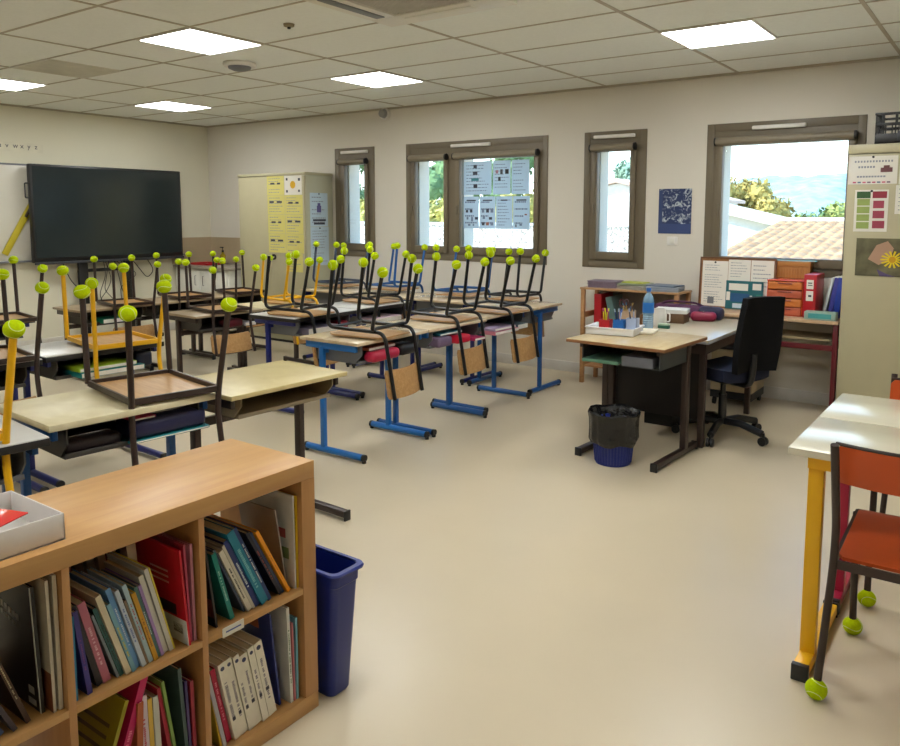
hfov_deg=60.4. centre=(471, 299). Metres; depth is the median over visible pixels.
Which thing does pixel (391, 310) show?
tray
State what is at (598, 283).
paper stack
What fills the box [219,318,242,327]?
pencil case
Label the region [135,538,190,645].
book
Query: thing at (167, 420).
pencil case
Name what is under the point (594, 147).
roller blind
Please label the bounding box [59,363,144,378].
notebook
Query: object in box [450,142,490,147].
vent
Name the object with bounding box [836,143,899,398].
tall cabinet
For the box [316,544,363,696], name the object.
plastic bin
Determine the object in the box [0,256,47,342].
chair
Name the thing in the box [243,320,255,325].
notebook
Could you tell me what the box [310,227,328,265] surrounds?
paper sheet
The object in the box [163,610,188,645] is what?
picture
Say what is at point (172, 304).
desk top
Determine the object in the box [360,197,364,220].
bush
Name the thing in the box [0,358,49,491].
school desk
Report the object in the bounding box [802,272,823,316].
binder
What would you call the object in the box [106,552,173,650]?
book
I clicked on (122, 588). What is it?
book
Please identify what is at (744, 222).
building
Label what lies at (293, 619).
book
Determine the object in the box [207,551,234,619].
book
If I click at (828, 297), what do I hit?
binder
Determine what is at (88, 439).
pencil case
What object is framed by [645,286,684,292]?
paper stack
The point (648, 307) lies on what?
water bottle
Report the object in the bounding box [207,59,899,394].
wall
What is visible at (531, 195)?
bush
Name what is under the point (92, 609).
book
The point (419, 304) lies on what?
tray
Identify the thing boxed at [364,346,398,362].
pencil case
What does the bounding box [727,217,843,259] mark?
roof
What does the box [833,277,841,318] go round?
binder
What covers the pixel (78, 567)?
book
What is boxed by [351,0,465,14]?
grille
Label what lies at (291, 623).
book
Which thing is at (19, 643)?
book
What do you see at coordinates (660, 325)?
stapler
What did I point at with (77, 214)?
screen
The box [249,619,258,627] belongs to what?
picture
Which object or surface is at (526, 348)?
chair
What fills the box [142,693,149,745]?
book
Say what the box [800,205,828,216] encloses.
tree
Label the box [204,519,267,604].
book
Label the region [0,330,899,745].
floor
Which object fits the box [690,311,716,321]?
pencil case
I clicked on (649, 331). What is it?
paper stack
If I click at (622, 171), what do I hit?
tree
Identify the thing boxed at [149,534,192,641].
book
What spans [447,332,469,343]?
pencil case
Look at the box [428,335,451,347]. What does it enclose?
pencil case
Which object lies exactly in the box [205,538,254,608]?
book
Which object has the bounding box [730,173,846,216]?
hills
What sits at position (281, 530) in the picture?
picture
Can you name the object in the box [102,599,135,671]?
book
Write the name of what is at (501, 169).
paper sheet
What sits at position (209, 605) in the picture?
picture
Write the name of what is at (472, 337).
notebook
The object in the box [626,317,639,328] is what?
pot
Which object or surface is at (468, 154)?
roller blind
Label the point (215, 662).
book
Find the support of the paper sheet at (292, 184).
attached to the tall cabinet at (253, 204)
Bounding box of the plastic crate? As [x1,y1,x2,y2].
[874,112,899,143]
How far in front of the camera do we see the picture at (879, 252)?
5.47 m
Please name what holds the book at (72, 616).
on the bookcase at (172, 495)
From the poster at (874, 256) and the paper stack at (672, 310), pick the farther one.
the paper stack at (672, 310)
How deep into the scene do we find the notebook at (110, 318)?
7.22 m
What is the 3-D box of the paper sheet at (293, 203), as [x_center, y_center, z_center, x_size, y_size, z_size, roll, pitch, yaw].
[-2.067,-1.095,8.965,0.298,0.222,0.002,5,8,35]
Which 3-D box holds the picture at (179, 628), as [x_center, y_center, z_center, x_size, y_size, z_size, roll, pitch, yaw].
[-0.773,0.864,2.035,0.040,0.026,0.001,5,12,35]
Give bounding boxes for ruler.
[2,204,28,255]
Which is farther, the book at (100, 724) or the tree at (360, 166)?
the tree at (360, 166)
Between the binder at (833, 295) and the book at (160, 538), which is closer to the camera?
the book at (160, 538)
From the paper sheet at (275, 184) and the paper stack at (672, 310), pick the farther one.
the paper sheet at (275, 184)
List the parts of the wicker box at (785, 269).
lid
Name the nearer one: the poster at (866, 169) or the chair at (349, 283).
the poster at (866, 169)
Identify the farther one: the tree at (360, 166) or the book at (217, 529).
the tree at (360, 166)
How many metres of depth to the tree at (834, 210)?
26.57 m
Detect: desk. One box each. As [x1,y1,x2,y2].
[0,321,34,399]
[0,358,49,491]
[0,388,214,495]
[0,415,49,492]
[17,340,166,486]
[53,303,153,379]
[136,297,215,367]
[169,308,262,372]
[189,292,265,356]
[190,360,350,521]
[232,301,318,367]
[250,306,359,413]
[300,287,365,366]
[300,324,429,463]
[326,301,405,397]
[350,290,435,367]
[377,318,487,436]
[405,293,492,384]
[432,306,530,411]
[467,300,561,395]
[566,331,707,472]
[602,314,750,447]
[706,308,839,405]
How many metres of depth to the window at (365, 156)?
9.01 m
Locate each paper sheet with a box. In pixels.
[267,176,283,194]
[267,195,284,213]
[268,215,284,233]
[269,234,285,252]
[284,175,301,194]
[285,195,302,213]
[285,215,302,233]
[286,234,303,253]
[286,254,302,272]
[310,193,327,226]
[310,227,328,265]
[464,161,491,194]
[464,197,478,227]
[480,196,494,228]
[493,160,510,193]
[496,196,511,228]
[512,159,528,193]
[513,196,529,228]
[701,260,728,306]
[728,260,750,280]
[751,260,774,295]
[894,185,899,213]
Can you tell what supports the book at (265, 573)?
on the bookcase at (172, 495)
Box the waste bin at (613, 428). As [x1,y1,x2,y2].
[588,403,640,466]
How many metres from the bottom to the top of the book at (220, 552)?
0.212 m
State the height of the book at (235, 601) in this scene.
0.217 m
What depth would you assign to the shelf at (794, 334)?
5.98 m
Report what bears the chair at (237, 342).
on the school desk at (191, 321)
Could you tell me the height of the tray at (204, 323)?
0.121 m
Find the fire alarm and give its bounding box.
[378,108,390,119]
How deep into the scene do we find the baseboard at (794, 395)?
7.46 m
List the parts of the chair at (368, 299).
seat, leg frame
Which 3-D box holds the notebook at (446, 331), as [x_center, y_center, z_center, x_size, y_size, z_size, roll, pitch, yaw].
[-0.228,0.233,5.523,0.201,0.016,0.260,5,8,35]
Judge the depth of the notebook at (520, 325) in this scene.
6.29 m
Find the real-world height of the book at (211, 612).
0.274 m
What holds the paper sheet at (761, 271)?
attached to the notice board
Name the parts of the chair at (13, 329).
seat frame, leg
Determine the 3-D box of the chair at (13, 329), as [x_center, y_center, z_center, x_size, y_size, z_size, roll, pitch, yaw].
[-1.855,0.434,2.620,0.627,0.828,0.477,6,8,42]
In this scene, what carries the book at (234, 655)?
on the bookcase at (172, 495)
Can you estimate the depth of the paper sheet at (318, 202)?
9.03 m
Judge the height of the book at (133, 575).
0.231 m
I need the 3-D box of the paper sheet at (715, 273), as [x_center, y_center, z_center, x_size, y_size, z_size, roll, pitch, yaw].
[2.051,-0.134,6.538,0.215,0.379,0.024,5,8,35]
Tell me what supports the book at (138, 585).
on the bookcase at (172, 495)
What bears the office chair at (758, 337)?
on the floor
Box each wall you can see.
[0,105,210,343]
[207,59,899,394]
[360,221,628,251]
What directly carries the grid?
attached to the ceiling
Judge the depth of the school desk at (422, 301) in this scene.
7.20 m
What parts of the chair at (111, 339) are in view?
leg, leg, seat, seat frame, leg, leg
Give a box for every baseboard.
[0,322,175,345]
[421,346,835,405]
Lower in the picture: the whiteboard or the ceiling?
the whiteboard
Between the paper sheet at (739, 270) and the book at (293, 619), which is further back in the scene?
the paper sheet at (739, 270)
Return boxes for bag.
[654,300,703,316]
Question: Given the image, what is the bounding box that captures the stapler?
[658,323,669,328]
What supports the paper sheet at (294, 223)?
attached to the tall cabinet at (253, 204)
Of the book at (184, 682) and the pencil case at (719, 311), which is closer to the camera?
the book at (184, 682)
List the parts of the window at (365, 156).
frame, sash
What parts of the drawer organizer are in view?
drawer, drawer, drawer, drawer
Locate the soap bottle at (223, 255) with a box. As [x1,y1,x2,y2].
[220,247,225,263]
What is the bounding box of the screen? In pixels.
[24,163,183,335]
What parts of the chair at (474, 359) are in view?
seat, leg frame, backrest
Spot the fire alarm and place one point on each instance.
(384, 113)
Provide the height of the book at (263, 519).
0.253 m
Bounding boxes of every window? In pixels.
[335,146,375,256]
[406,135,548,264]
[582,129,647,268]
[703,114,867,277]
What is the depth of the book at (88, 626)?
1.83 m
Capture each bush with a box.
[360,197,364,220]
[429,195,443,221]
[495,189,533,222]
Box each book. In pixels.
[0,583,44,713]
[0,662,30,722]
[0,705,17,731]
[27,577,56,712]
[42,573,63,709]
[69,569,139,667]
[70,579,130,674]
[70,593,110,682]
[71,562,83,572]
[71,603,102,686]
[71,609,92,694]
[72,616,77,700]
[77,693,128,745]
[80,571,146,666]
[83,558,95,573]
[85,601,123,675]
[87,567,152,662]
[89,613,118,677]
[94,554,105,570]
[101,569,160,656]
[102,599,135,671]
[103,558,167,652]
[103,568,163,655]
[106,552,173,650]
[114,551,174,648]
[116,546,127,556]
[117,677,147,745]
[122,598,148,663]
[127,588,158,660]
[131,701,143,745]
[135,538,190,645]
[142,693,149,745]
[144,689,161,745]
[145,679,171,745]
[146,694,154,745]
[148,674,175,745]
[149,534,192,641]
[153,663,188,745]
[159,532,196,640]
[181,673,196,745]
[182,678,191,745]
[204,516,271,600]
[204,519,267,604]
[204,531,258,606]
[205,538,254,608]
[205,543,251,610]
[205,544,217,627]
[206,546,245,611]
[207,516,283,592]
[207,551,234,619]
[208,641,254,730]
[209,514,289,591]
[209,646,247,733]
[209,653,241,739]
[209,665,231,741]
[210,677,225,739]
[210,679,226,745]
[210,699,221,745]
[215,639,261,725]
[220,635,268,721]
[231,629,276,715]
[236,527,281,594]
[238,501,286,581]
[241,613,280,704]
[249,490,296,588]
[268,605,293,702]
[277,490,298,587]
[289,614,298,698]
[290,622,295,700]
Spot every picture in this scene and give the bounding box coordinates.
[28,588,41,713]
[28,684,34,694]
[28,695,36,706]
[41,668,53,712]
[150,563,167,571]
[150,568,167,577]
[152,574,168,582]
[159,596,176,614]
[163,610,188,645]
[173,622,182,633]
[207,599,213,618]
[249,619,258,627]
[278,526,285,537]
[282,546,288,558]
[868,241,893,264]
[877,270,893,276]
[880,251,899,267]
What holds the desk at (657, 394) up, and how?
on the floor
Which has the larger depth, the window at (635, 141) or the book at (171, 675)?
the window at (635, 141)
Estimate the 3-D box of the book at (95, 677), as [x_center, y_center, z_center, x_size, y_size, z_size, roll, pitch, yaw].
[-0.974,0.810,1.864,0.170,0.222,0.067,5,8,35]
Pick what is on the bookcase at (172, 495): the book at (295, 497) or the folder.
the book at (295, 497)
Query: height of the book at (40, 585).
0.312 m
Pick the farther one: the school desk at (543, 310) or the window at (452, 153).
the window at (452, 153)
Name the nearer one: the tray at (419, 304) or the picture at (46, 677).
the picture at (46, 677)
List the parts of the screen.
handle, stand post, cross rail, screen glass, stand post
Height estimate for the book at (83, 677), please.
0.215 m
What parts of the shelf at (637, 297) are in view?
leg, rail, leg, panel, leg, leg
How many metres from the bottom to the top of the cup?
0.075 m
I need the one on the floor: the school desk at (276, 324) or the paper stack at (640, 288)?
the school desk at (276, 324)
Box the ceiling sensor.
[283,23,294,28]
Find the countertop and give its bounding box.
[173,263,240,270]
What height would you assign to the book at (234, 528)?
0.260 m
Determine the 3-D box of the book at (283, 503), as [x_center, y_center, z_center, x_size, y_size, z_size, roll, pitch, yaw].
[-0.629,0.720,2.381,0.240,0.290,0.007,5,8,35]
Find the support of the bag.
on the desk at (657, 394)
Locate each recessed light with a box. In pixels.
[0,78,47,90]
[133,101,212,111]
[136,27,263,54]
[329,71,424,87]
[658,19,777,48]
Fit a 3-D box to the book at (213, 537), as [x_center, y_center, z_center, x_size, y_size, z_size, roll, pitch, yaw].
[-0.731,0.764,2.230,0.210,0.235,0.117,5,8,35]
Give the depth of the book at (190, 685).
2.06 m
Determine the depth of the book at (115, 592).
1.89 m
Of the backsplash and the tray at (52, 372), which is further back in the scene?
the backsplash
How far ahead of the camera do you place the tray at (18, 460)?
2.70 m
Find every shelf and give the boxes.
[579,286,691,382]
[782,329,832,341]
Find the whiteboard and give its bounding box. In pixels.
[0,163,184,263]
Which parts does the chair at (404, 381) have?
seat, leg frame, backrest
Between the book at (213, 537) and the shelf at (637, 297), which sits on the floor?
the shelf at (637, 297)
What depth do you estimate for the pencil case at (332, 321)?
6.24 m
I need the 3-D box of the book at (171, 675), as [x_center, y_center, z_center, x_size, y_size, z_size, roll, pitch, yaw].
[-0.844,1.102,2.098,0.210,0.295,0.028,5,8,35]
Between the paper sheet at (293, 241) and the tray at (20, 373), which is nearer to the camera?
the tray at (20, 373)
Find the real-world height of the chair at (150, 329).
0.828 m
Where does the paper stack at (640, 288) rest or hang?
on the shelf at (637, 297)
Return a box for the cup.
[640,314,646,324]
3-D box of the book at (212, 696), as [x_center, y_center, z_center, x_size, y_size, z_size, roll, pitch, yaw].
[-0.781,1.130,2.178,0.200,0.222,0.054,5,8,35]
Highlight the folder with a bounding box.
[777,259,817,261]
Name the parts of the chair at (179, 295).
leg, leg, seat frame, seat, leg, leg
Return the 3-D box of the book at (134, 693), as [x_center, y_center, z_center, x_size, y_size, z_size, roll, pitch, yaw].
[-0.952,1.101,1.981,0.240,0.322,0.131,5,8,35]
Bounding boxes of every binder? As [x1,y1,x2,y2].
[594,292,612,322]
[605,294,624,319]
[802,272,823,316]
[823,276,838,310]
[828,276,841,311]
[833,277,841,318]
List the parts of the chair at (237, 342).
leg, leg, seat, seat frame, leg, backrest, leg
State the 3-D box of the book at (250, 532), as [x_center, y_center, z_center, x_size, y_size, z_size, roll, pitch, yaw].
[-0.680,0.760,2.307,0.210,0.226,0.120,5,8,35]
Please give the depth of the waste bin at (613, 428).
4.69 m
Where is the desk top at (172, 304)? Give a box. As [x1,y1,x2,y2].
[142,300,206,316]
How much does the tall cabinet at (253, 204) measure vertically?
2.010 m
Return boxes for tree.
[359,165,363,199]
[429,161,479,206]
[479,157,533,222]
[612,158,629,179]
[730,176,796,216]
[794,200,844,217]
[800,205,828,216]
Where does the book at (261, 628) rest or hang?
on the bookcase at (172, 495)
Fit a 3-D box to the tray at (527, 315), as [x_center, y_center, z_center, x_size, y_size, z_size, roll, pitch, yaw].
[0.392,0.114,6.904,0.560,0.121,0.380,5,8,35]
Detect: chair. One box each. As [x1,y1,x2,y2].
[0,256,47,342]
[0,269,49,415]
[0,319,25,491]
[56,263,171,378]
[73,280,236,465]
[90,255,160,336]
[153,251,218,335]
[182,257,259,355]
[210,250,272,328]
[260,252,322,344]
[264,250,344,366]
[312,241,367,287]
[326,257,423,400]
[340,246,409,318]
[366,242,427,318]
[405,252,488,375]
[433,244,495,296]
[462,250,539,362]
[486,247,548,336]
[671,296,784,446]
[805,442,899,699]
[857,374,899,606]
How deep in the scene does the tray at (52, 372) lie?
4.38 m
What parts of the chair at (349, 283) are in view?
seat, leg frame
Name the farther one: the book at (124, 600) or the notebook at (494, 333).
the notebook at (494, 333)
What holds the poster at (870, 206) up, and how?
attached to the tall cabinet at (869, 331)
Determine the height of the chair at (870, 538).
0.844 m
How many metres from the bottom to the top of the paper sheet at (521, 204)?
0.330 m
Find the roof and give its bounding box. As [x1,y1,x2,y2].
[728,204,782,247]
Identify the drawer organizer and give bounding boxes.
[767,277,803,316]
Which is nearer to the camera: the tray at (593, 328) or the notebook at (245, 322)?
the tray at (593, 328)
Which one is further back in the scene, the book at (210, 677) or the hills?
the hills
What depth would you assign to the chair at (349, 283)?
8.15 m
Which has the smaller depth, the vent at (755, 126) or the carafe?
the carafe
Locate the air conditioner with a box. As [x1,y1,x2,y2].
[304,0,516,26]
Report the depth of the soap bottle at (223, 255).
10.26 m
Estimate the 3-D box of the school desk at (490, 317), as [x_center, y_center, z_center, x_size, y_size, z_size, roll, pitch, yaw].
[0.084,0.469,6.311,0.529,0.752,0.700,5,8,35]
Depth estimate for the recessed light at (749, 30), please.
5.05 m
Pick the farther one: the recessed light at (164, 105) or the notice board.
the recessed light at (164, 105)
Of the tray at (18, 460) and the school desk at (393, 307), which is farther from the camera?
the school desk at (393, 307)
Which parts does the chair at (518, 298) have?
seat, leg frame, backrest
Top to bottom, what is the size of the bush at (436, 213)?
3.356 m
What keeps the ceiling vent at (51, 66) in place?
in the ceiling
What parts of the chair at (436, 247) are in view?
seat, leg frame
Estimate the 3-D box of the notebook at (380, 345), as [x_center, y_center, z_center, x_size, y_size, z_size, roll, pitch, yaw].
[-0.658,0.295,4.949,0.221,0.020,0.260,4,7,34]
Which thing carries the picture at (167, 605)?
attached to the book at (164, 561)
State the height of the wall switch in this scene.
0.076 m
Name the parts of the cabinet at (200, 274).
door, door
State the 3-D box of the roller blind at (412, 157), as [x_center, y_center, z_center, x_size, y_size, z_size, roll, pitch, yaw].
[-0.484,-1.519,8.309,0.494,0.067,0.064,5,8,35]
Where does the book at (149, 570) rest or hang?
on the bookcase at (172, 495)
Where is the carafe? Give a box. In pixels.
[653,308,670,326]
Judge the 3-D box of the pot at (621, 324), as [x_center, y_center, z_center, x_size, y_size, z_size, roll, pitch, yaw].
[0.963,0.175,5.043,0.070,0.085,0.070,3,7,28]
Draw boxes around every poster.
[658,188,691,233]
[725,280,763,308]
[848,155,898,184]
[853,190,888,231]
[855,238,899,276]
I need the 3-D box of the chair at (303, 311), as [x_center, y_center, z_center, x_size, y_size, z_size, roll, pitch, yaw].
[-1.291,0.058,5.983,0.536,0.852,0.456,3,7,26]
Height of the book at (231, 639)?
0.249 m
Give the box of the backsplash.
[172,237,240,263]
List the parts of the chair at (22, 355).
leg, seat, seat frame, backrest, leg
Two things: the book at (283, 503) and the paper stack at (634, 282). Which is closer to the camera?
the book at (283, 503)
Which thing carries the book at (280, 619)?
on the bookcase at (172, 495)
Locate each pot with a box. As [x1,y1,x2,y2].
[599,318,612,327]
[613,319,625,328]
[619,309,635,318]
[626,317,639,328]
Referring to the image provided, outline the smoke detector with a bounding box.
[222,60,256,71]
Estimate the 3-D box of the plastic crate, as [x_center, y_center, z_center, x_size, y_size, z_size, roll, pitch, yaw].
[3.149,-1.201,5.452,0.508,0.215,0.368,5,8,35]
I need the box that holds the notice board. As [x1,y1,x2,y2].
[698,257,776,308]
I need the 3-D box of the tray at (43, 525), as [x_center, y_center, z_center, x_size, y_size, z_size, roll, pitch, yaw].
[-1.124,0.521,1.687,0.250,0.062,0.340,5,8,35]
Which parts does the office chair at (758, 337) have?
arm, arm, arm, seat, arm, stem, arm, backrest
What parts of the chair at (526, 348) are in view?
seat, leg frame, backrest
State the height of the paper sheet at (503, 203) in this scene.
0.330 m
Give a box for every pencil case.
[64,427,120,453]
[116,405,204,438]
[133,349,151,365]
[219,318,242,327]
[330,320,347,326]
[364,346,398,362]
[394,341,414,354]
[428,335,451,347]
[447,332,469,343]
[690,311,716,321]
[699,306,724,319]
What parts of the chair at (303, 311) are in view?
seat, leg frame, backrest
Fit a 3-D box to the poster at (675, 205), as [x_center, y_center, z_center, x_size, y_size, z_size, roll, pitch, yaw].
[1.794,-0.778,6.840,0.300,0.395,0.003,5,8,35]
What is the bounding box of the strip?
[0,141,42,152]
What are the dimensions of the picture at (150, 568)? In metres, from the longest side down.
0.080 x 0.005 x 0.001 m
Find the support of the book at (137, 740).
on the bookcase at (172, 495)
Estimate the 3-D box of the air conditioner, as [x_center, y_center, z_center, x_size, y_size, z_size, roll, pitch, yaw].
[-0.388,-1.627,4.158,0.920,0.035,0.920,5,8,35]
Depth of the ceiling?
5.58 m
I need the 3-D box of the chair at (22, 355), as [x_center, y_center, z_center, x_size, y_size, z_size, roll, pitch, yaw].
[-2.552,0.276,4.054,0.627,0.828,0.477,6,9,44]
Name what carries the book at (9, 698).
on the bookcase at (172, 495)
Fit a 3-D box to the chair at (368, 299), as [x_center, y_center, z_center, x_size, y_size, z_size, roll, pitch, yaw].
[-0.863,-0.034,6.840,0.536,0.852,0.456,5,8,37]
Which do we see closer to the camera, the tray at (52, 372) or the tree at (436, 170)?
the tray at (52, 372)
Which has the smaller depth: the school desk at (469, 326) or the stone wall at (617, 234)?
the school desk at (469, 326)
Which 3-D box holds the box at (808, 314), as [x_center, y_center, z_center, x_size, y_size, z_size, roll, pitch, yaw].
[2.620,0.123,5.807,0.220,0.060,0.101,5,8,35]
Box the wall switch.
[667,237,677,244]
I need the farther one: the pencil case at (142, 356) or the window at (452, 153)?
the window at (452, 153)
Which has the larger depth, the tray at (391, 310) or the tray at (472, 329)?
the tray at (391, 310)
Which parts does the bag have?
handle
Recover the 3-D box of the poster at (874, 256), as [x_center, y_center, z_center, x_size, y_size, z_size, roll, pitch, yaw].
[2.910,-0.295,5.466,0.360,0.268,0.004,5,8,35]
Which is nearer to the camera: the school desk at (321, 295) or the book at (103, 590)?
the book at (103, 590)
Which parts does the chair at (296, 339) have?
seat, backrest, leg frame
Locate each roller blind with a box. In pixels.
[337,158,363,164]
[407,154,443,161]
[452,149,535,159]
[590,143,632,151]
[715,130,854,145]
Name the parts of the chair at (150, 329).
leg, leg, seat, seat frame, leg, backrest, leg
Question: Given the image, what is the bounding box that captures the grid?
[0,0,899,127]
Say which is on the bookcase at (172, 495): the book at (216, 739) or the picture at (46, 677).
the book at (216, 739)
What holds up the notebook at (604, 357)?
in the desk at (672, 349)
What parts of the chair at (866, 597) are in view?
leg, leg, backrest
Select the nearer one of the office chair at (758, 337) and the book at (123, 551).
the book at (123, 551)
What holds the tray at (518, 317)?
on the school desk at (490, 317)
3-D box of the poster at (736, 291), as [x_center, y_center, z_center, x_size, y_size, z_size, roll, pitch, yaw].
[2.243,-0.032,6.378,0.300,0.235,0.017,5,8,35]
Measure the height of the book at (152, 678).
0.283 m
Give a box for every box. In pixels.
[667,313,688,323]
[776,261,812,277]
[804,310,837,320]
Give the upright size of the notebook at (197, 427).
0.011 m
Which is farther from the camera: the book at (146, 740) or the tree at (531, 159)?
the tree at (531, 159)
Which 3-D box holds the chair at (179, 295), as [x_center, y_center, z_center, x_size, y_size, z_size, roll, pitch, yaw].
[-2.980,-0.071,8.071,0.627,0.828,0.477,6,9,44]
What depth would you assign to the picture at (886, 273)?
5.47 m
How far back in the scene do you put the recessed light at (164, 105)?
8.50 m
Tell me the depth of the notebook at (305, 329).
5.99 m
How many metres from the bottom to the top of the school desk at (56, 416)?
0.772 m
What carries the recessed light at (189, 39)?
in the ceiling
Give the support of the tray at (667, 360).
on the desk at (672, 349)
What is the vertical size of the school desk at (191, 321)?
0.655 m
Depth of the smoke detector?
6.02 m
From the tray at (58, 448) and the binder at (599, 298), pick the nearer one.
the tray at (58, 448)
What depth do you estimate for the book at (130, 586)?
1.93 m
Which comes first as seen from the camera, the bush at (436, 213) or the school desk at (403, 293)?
the school desk at (403, 293)
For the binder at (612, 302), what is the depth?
6.93 m
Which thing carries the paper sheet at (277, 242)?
attached to the tall cabinet at (253, 204)
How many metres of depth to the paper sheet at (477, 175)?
8.02 m
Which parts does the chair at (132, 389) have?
leg, leg, seat, seat frame, leg, leg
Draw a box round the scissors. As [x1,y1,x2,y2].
[619,299,628,310]
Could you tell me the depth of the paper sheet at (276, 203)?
9.13 m
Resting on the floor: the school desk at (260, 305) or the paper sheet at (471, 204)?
the school desk at (260, 305)
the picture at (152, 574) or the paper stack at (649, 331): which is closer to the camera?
the picture at (152, 574)
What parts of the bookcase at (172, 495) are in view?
panel, panel, panel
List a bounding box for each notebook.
[58,356,136,372]
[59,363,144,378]
[89,315,122,323]
[121,423,209,443]
[122,413,155,420]
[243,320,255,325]
[296,322,336,334]
[361,313,400,323]
[362,342,394,350]
[433,329,461,335]
[470,334,485,340]
[477,327,518,335]
[484,322,515,330]
[495,320,527,328]
[582,351,625,364]
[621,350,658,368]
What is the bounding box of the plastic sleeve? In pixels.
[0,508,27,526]
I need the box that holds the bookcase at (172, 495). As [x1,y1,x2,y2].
[0,439,318,745]
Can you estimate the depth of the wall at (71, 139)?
9.33 m
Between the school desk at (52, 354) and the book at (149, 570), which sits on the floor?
the school desk at (52, 354)
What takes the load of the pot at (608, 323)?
in the tray at (593, 328)
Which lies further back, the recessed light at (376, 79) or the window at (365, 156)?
the window at (365, 156)
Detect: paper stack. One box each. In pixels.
[587,279,622,288]
[617,282,653,286]
[617,285,645,290]
[622,281,649,283]
[639,328,657,334]
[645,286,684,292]
[646,283,684,287]
[657,306,689,313]
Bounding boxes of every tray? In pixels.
[0,367,26,390]
[0,451,25,484]
[0,490,65,560]
[30,348,150,379]
[40,403,198,459]
[69,307,142,325]
[181,312,254,331]
[191,261,220,265]
[204,379,332,418]
[271,315,349,335]
[311,292,347,303]
[318,335,418,364]
[349,307,402,324]
[416,301,462,312]
[418,323,477,348]
[475,313,522,334]
[521,311,553,323]
[582,345,686,370]
[585,322,644,336]
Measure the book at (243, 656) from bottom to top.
0.238 m
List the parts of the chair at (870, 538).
leg, leg, rail, seat frame, seat, backrest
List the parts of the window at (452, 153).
sash, sash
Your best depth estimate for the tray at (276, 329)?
5.97 m
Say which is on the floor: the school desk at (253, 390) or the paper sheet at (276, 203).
the school desk at (253, 390)
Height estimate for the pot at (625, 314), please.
0.100 m
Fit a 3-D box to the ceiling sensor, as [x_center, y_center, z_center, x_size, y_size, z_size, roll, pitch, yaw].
[-1.146,-1.706,4.842,0.070,0.032,0.070,5,8,35]
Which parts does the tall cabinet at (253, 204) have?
door, door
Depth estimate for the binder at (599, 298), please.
7.00 m
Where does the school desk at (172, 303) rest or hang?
on the floor
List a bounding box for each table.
[788,417,899,682]
[819,393,899,614]
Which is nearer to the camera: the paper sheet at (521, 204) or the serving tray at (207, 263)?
the paper sheet at (521, 204)
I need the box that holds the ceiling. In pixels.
[0,0,899,125]
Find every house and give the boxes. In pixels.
[607,178,744,223]
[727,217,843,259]
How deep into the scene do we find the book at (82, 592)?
1.85 m
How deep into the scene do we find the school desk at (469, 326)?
5.59 m
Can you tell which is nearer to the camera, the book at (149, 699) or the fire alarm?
the book at (149, 699)
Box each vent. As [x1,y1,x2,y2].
[9,58,120,78]
[340,150,367,153]
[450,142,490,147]
[593,133,634,138]
[752,123,806,129]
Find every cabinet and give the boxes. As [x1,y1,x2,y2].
[173,263,241,330]
[237,172,333,344]
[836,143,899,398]
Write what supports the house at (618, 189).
on the ground
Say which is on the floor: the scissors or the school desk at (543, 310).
the school desk at (543, 310)
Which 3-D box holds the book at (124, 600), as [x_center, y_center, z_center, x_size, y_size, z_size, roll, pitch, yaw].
[-0.888,0.817,1.949,0.150,0.189,0.059,5,8,35]
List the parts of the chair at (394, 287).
seat, leg frame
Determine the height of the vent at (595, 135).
0.033 m
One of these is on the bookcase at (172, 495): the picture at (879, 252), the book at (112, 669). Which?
the book at (112, 669)
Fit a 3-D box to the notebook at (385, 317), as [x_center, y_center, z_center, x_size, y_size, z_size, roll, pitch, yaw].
[-0.817,0.166,6.683,0.241,0.045,0.360,5,8,35]
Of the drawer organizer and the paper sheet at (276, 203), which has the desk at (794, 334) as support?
the drawer organizer
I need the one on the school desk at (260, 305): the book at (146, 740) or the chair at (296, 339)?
the chair at (296, 339)
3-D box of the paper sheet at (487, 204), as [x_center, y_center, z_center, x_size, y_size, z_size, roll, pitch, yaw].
[0.159,-0.895,7.991,0.195,0.330,0.002,5,8,35]
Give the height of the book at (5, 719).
0.232 m
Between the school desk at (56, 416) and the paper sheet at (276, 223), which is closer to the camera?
the school desk at (56, 416)
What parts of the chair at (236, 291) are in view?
leg, leg, seat, seat frame, leg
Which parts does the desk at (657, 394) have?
leg, modesty panel, drawer, leg, leg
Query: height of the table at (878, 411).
0.760 m
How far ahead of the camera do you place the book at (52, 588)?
1.74 m
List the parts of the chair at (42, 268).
leg, seat, seat frame, leg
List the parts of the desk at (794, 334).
rail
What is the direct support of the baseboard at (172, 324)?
attached to the wall at (71, 139)
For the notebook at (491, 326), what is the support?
on the notebook at (494, 333)
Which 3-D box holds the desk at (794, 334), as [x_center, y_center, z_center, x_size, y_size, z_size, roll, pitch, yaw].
[2.350,0.482,6.253,1.165,0.750,0.470,5,8,35]
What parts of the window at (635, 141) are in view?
sash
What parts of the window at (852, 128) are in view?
sash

